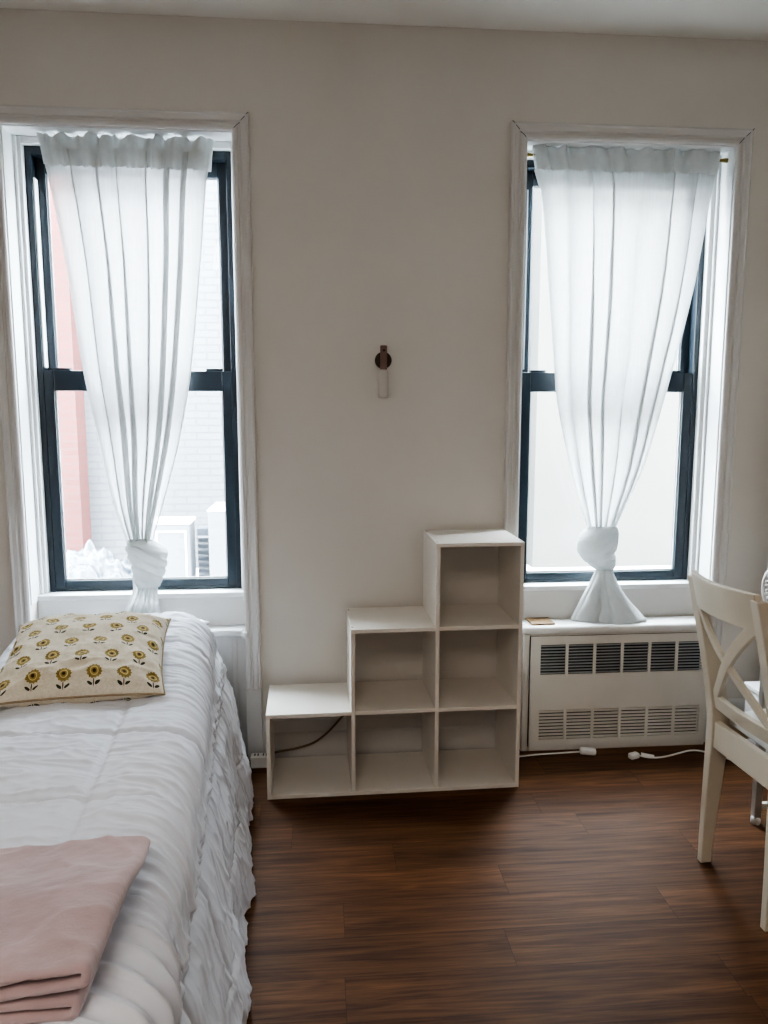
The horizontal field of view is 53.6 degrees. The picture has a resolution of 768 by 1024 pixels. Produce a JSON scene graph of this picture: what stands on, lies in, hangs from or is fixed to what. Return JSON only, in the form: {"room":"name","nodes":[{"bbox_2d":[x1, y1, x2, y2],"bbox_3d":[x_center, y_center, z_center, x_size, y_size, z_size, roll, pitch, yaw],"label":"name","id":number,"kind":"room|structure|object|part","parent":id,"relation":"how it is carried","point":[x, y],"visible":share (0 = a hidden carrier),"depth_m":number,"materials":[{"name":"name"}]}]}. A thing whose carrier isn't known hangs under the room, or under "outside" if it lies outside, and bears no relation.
{"room":"bedroom","nodes":[
{"label":"bedroom","id":0,"kind":"room"},
{"bbox_2d":[0,8,767,759],"bbox_3d":[-0.265,-0.403,2.963,4.080,2.715,0.325,-1,8,-5],"label":"wall","id":1,"kind":"structure","parent":0,"point":[380,154],"depth_m":2.79,"materials":[{"name":"paint"}]},
{"bbox_2d":[0,124,246,637],"bbox_3d":[-0.931,-0.445,2.892,0.797,1.831,0.340,-1,8,-5],"label":"window","id":2,"kind":"structure","parent":1,"relation":"attached to","point":[218,600],"depth_m":2.87,"materials":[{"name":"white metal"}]},
{"bbox_3d":[-0.936,-0.894,2.889,0.695,0.837,0.034,-1,8,-5],"label":"sash","id":3,"kind":"part","parent":2,"relation":"part of","materials":[{"name":"black metal"}]},
{"bbox_3d":[-0.932,-0.119,2.952,0.719,0.843,0.036,-1,8,-5],"label":"sash","id":4,"kind":"part","parent":2,"relation":"part of","materials":[{"name":"black metal"}]},
{"bbox_2d":[263,710,495,757],"bbox_3d":[-0.006,0.872,3.009,0.939,0.176,0.016,-1,8,-5],"label":"baseboard","id":5,"kind":"structure","parent":1,"relation":"attached to","point":[475,729],"depth_m":3.00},
{"bbox_2d":[375,345,391,397],"bbox_3d":[-0.002,-0.517,2.806,0.062,0.190,0.048,-1,8,-5],"label":"wall sconce","id":6,"kind":"object","parent":1,"relation":"attached to","point":[383,360],"visible":1,"depth_m":2.79,"materials":[{"name":"brown metal"}]},
{"bbox_3d":[-0.003,-0.562,2.817,0.062,0.062,0.014,-1,8,-5],"label":"plate","id":7,"kind":"part","parent":6,"relation":"part of","materials":[{"name":"brown metal"}]},
{"bbox_2d":[518,140,734,617],"bbox_3d":[0.901,-0.482,3.064,0.793,1.805,0.300,-1,8,-5],"label":"window","id":8,"kind":"structure","parent":1,"relation":"attached to","point":[697,377],"depth_m":3.06,"materials":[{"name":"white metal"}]},
{"bbox_3d":[0.894,-0.139,3.106,0.722,0.845,0.036,-1,8,-5],"label":"sash","id":9,"kind":"part","parent":8,"relation":"part of","materials":[{"name":"black metal"}]},
{"bbox_3d":[0.890,-0.915,3.043,0.698,0.837,0.034,-1,8,-5],"label":"sash","id":10,"kind":"part","parent":8,"relation":"part of","materials":[{"name":"black metal"}]},
{"bbox_2d":[527,152,727,162],"bbox_3d":[0.910,-1.327,2.845,0.784,0.017,0.017,-1,8,-5],"label":"curtain rod","id":11,"kind":"object","parent":8,"relation":"attached to","point":[724,160],"visible":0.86,"depth_m":2.87,"materials":[{"name":"gold metal"}]},
{"bbox_2d":[532,144,719,623],"bbox_3d":[0.910,-0.472,2.943,0.722,1.826,0.152,-1,8,-5],"label":"sheer curtain","id":12,"kind":"object","parent":11,"relation":"hanging from","point":[625,229],"visible":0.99,"depth_m":2.92,"materials":[{"name":"white fabric"}]},
{"bbox_2d":[728,698,744,711],"bbox_3d":[1.527,0.855,3.138,0.308,0.176,0.016,-1,8,-5],"label":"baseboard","id":13,"kind":"structure","parent":1,"relation":"attached to","point":[739,703],"depth_m":3.12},
{"bbox_2d":[0,0,767,40],"bbox_3d":[-0.041,-1.427,0.173,4.080,0.100,5.600,-1,8,-5],"label":"ceiling","id":14,"kind":"structure","parent":0,"point":[714,19],"depth_m":2.59,"materials":[{"name":"paint"}]},
{"bbox_2d":[244,742,767,1023],"bbox_3d":[-0.045,1.346,0.596,3.880,0.120,5.500,-1,8,-5],"label":"floor","id":15,"kind":"structure","parent":0,"point":[578,892],"depth_m":2.12,"materials":[{"name":"brown wood"}]},
{"bbox_2d":[250,716,343,767],"bbox_3d":[-0.041,0.870,2.988,0.958,0.186,0.065,-1,8,-10],"label":"power strip","id":16,"kind":"object","parent":15,"relation":"on","point":[257,760],"visible":0.45,"depth_m":2.90,"materials":[{"name":"white plastic"}]},
{"bbox_3d":[-0.007,0.856,2.993,0.891,0.160,0.038,-1,8,-8],"label":"cord","id":17,"kind":"part","parent":16,"relation":"part of","materials":[{"name":"black rubber"}]},
{"bbox_2d":[266,529,524,799],"bbox_3d":[0.025,0.536,2.790,0.900,0.900,0.294,-1,8,-6],"label":"cube shelf","id":18,"kind":"object","parent":15,"relation":"on","point":[429,769],"visible":1,"depth_m":2.78,"materials":[{"name":"white laminate"}]},
{"bbox_3d":[-0.416,0.835,2.785,0.014,0.281,0.294,-1,8,-6],"label":"panel","id":19,"kind":"part","parent":18,"relation":"part of","materials":[{"name":"white laminate"}]},
{"bbox_3d":[0.466,0.530,2.835,0.014,0.872,0.294,-1,8,-6],"label":"panel","id":20,"kind":"part","parent":18,"relation":"part of","materials":[{"name":"white laminate"}]},
{"bbox_2d":[519,747,595,756],"bbox_3d":[0.657,0.949,3.004,0.367,0.026,0.037,0,8,-3],"label":"adapter","id":21,"kind":"object","parent":15,"relation":"on","point":[583,750],"visible":0.85,"depth_m":3.00,"materials":[{"name":"white plastic"}]},
{"bbox_2d":[520,616,712,750],"bbox_3d":[0.916,0.692,3.077,0.784,0.516,0.122,-1,8,-5],"label":"radiator cover","id":22,"kind":"object","parent":15,"relation":"on","point":[590,684],"visible":0.84,"depth_m":3.03,"materials":[{"name":"metal"}]},
{"bbox_2d":[525,617,554,624],"bbox_3d":[0.621,0.435,3.024,0.094,0.007,0.090,-1,8,-7],"label":"coaster","id":23,"kind":"object","parent":22,"relation":"on","point":[537,620],"visible":1,"depth_m":3.01,"materials":[{"name":"brown wood"}]},
{"bbox_2d":[628,749,728,759],"bbox_3d":[1.195,0.953,2.983,0.466,0.022,0.134,1,8,11],"label":"extension cord","id":24,"kind":"object","parent":15,"relation":"on","point":[632,755],"visible":0.82,"depth_m":2.98,"materials":[{"name":"white plastic"}]},
{"bbox_2d":[687,570,767,931],"bbox_3d":[1.130,0.627,2.109,0.546,0.902,0.396,-1,8,-8],"label":"dining chair","id":25,"kind":"object","parent":15,"relation":"on","point":[728,728],"visible":1,"depth_m":2.08,"materials":[{"name":"paint"}]},
{"bbox_3d":[0.941,0.619,2.233,0.141,0.886,0.034,-1,8,-8],"label":"leg","id":26,"kind":"part","parent":25,"relation":"part of","materials":[{"name":"paint"}]},
{"bbox_3d":[0.896,0.235,2.025,0.076,0.102,0.294,-1,8,-8],"label":"crest rail","id":27,"kind":"part","parent":25,"relation":"part of","materials":[{"name":"paint"}]},
{"bbox_3d":[0.984,0.567,2.081,0.038,0.044,0.278,-1,8,-8],"label":"rail","id":28,"kind":"part","parent":25,"relation":"part of","materials":[{"name":"paint"}]},
{"bbox_3d":[1.214,0.626,2.120,0.375,0.022,0.396,-1,8,-8],"label":"seat","id":29,"kind":"part","parent":25,"relation":"part of","materials":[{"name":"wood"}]},
{"bbox_3d":[0.980,0.658,1.942,0.141,0.886,0.034,-1,8,-8],"label":"leg","id":30,"kind":"part","parent":25,"relation":"part of","materials":[{"name":"paint"}]},
{"bbox_2d":[744,681,767,753],"bbox_3d":[1.504,0.820,2.861,0.230,0.320,0.180,-1,8,-5],"label":"storage box","id":31,"kind":"object","parent":15,"relation":"on","point":[753,686],"visible":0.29,"depth_m":2.88,"materials":[{"name":"white plastic"}]},
{"bbox_3d":[1.504,0.671,2.841,0.230,0.020,0.180,-1,8,-5],"label":"lid","id":32,"kind":"part","parent":31,"relation":"part of","materials":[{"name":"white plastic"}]},
{"bbox_2d":[761,569,767,601],"bbox_3d":[1.528,0.406,2.808,0.261,0.512,0.160,3,8,21],"label":"fan","id":33,"kind":"object","parent":31,"relation":"on","point":[765,576],"visible":0.92,"depth_m":2.81,"materials":[{"name":"white plastic"}]},
{"bbox_2d":[750,602,767,824],"bbox_3d":[1.508,0.726,1.965,0.514,0.745,1.085,-1,8,-5],"label":"desk","id":34,"kind":"object","parent":15,"relation":"on","point":[757,804],"visible":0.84,"depth_m":2.49,"materials":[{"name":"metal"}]},
{"bbox_3d":[1.227,0.661,2.462,0.024,0.700,0.024,-1,8,-5],"label":"leg","id":35,"kind":"part","parent":34,"relation":"part of","materials":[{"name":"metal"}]},
{"bbox_2d":[759,560,767,680],"bbox_3d":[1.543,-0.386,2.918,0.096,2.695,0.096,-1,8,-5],"label":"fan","id":36,"kind":"object","parent":15,"relation":"on","point":[767,560],"visible":0.02,"depth_m":3.01,"materials":[{"name":"white plastic"}]},
{"bbox_3d":[-0.863,0.861,1.782,0.556,0.525,1.890,-1,8,-5],"label":"bed","id":37,"kind":"object","parent":15,"relation":"on","visible":0},
{"bbox_2d":[0,611,255,1023],"bbox_3d":[-0.778,0.790,1.789,0.941,0.657,2.198,-1,8,-9],"label":"comforter","id":38,"kind":"object","parent":37,"relation":"on","point":[173,770],"visible":0.75,"depth_m":1.56,"materials":[{"name":"fabric"}]},
{"bbox_2d":[0,835,150,1023],"bbox_3d":[-0.596,0.567,1.075,0.457,0.084,0.339,-1,8,-5],"label":"folded blanket","id":39,"kind":"object","parent":38,"relation":"on","point":[61,904],"visible":1,"depth_m":1.02,"materials":[{"name":"pink fabric"}]},
{"bbox_2d":[0,611,170,707],"bbox_3d":[-0.829,0.406,2.122,0.440,0.184,0.435,-2,8,-13],"label":"throw pillow","id":40,"kind":"object","parent":38,"relation":"on","point":[106,656],"visible":0.98,"depth_m":2.00,"materials":[{"name":"fabric"}]},
{"label":"outside","id":41,"kind":"structure","parent":0,"visible":0},
{"bbox_2d":[196,564,669,575],"bbox_3d":[-0.160,0.648,4.958,9.500,0.100,3.280,-1,8,-5],"label":"ground","id":42,"kind":"structure","parent":41,"point":[529,568],"depth_m":6.05,"materials":[{"name":"white"}]},
{"bbox_2d":[49,185,91,551],"bbox_3d":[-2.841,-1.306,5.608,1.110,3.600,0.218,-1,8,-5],"label":"building","id":43,"kind":"structure","parent":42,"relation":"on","point":[71,406],"depth_m":5.65,"materials":[{"name":"brick"}]},
{"bbox_2d":[66,539,132,578],"bbox_3d":[-1.851,0.383,4.980,0.580,0.411,0.420,-1,8,-5],"label":"plastic sheet","id":44,"kind":"object","parent":42,"relation":"on","point":[88,562],"visible":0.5,"depth_m":4.89,"materials":[{"name":"white plastic"}]},
{"bbox_2d":[153,516,195,576],"bbox_3d":[-1.364,0.318,4.968,0.250,0.552,0.230,-1,8,-5],"label":"air conditioner","id":45,"kind":"object","parent":42,"relation":"on","point":[177,534],"visible":0.47,"depth_m":4.86,"materials":[{"name":"paint"}]},
{"bbox_3d":[-1.364,0.055,4.932,0.250,0.022,0.230,-1,8,-5],"label":"lid","id":46,"kind":"part","parent":45,"relation":"part of","materials":[{"name":"white plastic"}]},
{"bbox_2d":[197,525,209,575],"bbox_3d":[-1.213,0.332,5.207,0.100,0.460,0.166,-1,8,-5],"label":"vent","id":47,"kind":"object","parent":45,"relation":"attached to","point":[202,531],"visible":0.48,"depth_m":5.13,"materials":[{"name":"metal"}]},
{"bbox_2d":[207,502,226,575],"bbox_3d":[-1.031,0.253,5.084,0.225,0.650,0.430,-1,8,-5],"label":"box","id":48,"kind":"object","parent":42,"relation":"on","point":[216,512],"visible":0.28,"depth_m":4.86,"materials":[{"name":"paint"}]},
{"bbox_2d":[84,180,534,567],"bbox_3d":[-1.847,-1.352,5.952,6.350,3.600,0.300,-1,8,-5],"label":"brick building","id":49,"kind":"structure","parent":42,"relation":"on","point":[196,483],"depth_m":5.93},
{"bbox_2d":[527,188,678,567],"bbox_3d":[2.729,-1.369,6.077,3.110,3.600,0.215,-1,8,-5],"label":"stucco building","id":50,"kind":"structure","parent":42,"relation":"on","point":[556,520],"depth_m":6.04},
{"bbox_3d":[-0.916,-1.282,2.719,0.571,0.010,0.056,-1,8,-5],"label":"curtain rod","id":51,"kind":"object","parent":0,"visible":0},
{"bbox_2d":[36,132,213,613],"bbox_3d":[-0.911,-0.448,2.806,0.602,1.800,0.123,-2,8,-13],"label":"sheer curtain","id":52,"kind":"object","parent":51,"relation":"hanging from","point":[129,210],"visible":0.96,"depth_m":2.77,"materials":[{"name":"white fabric"}]}
]}

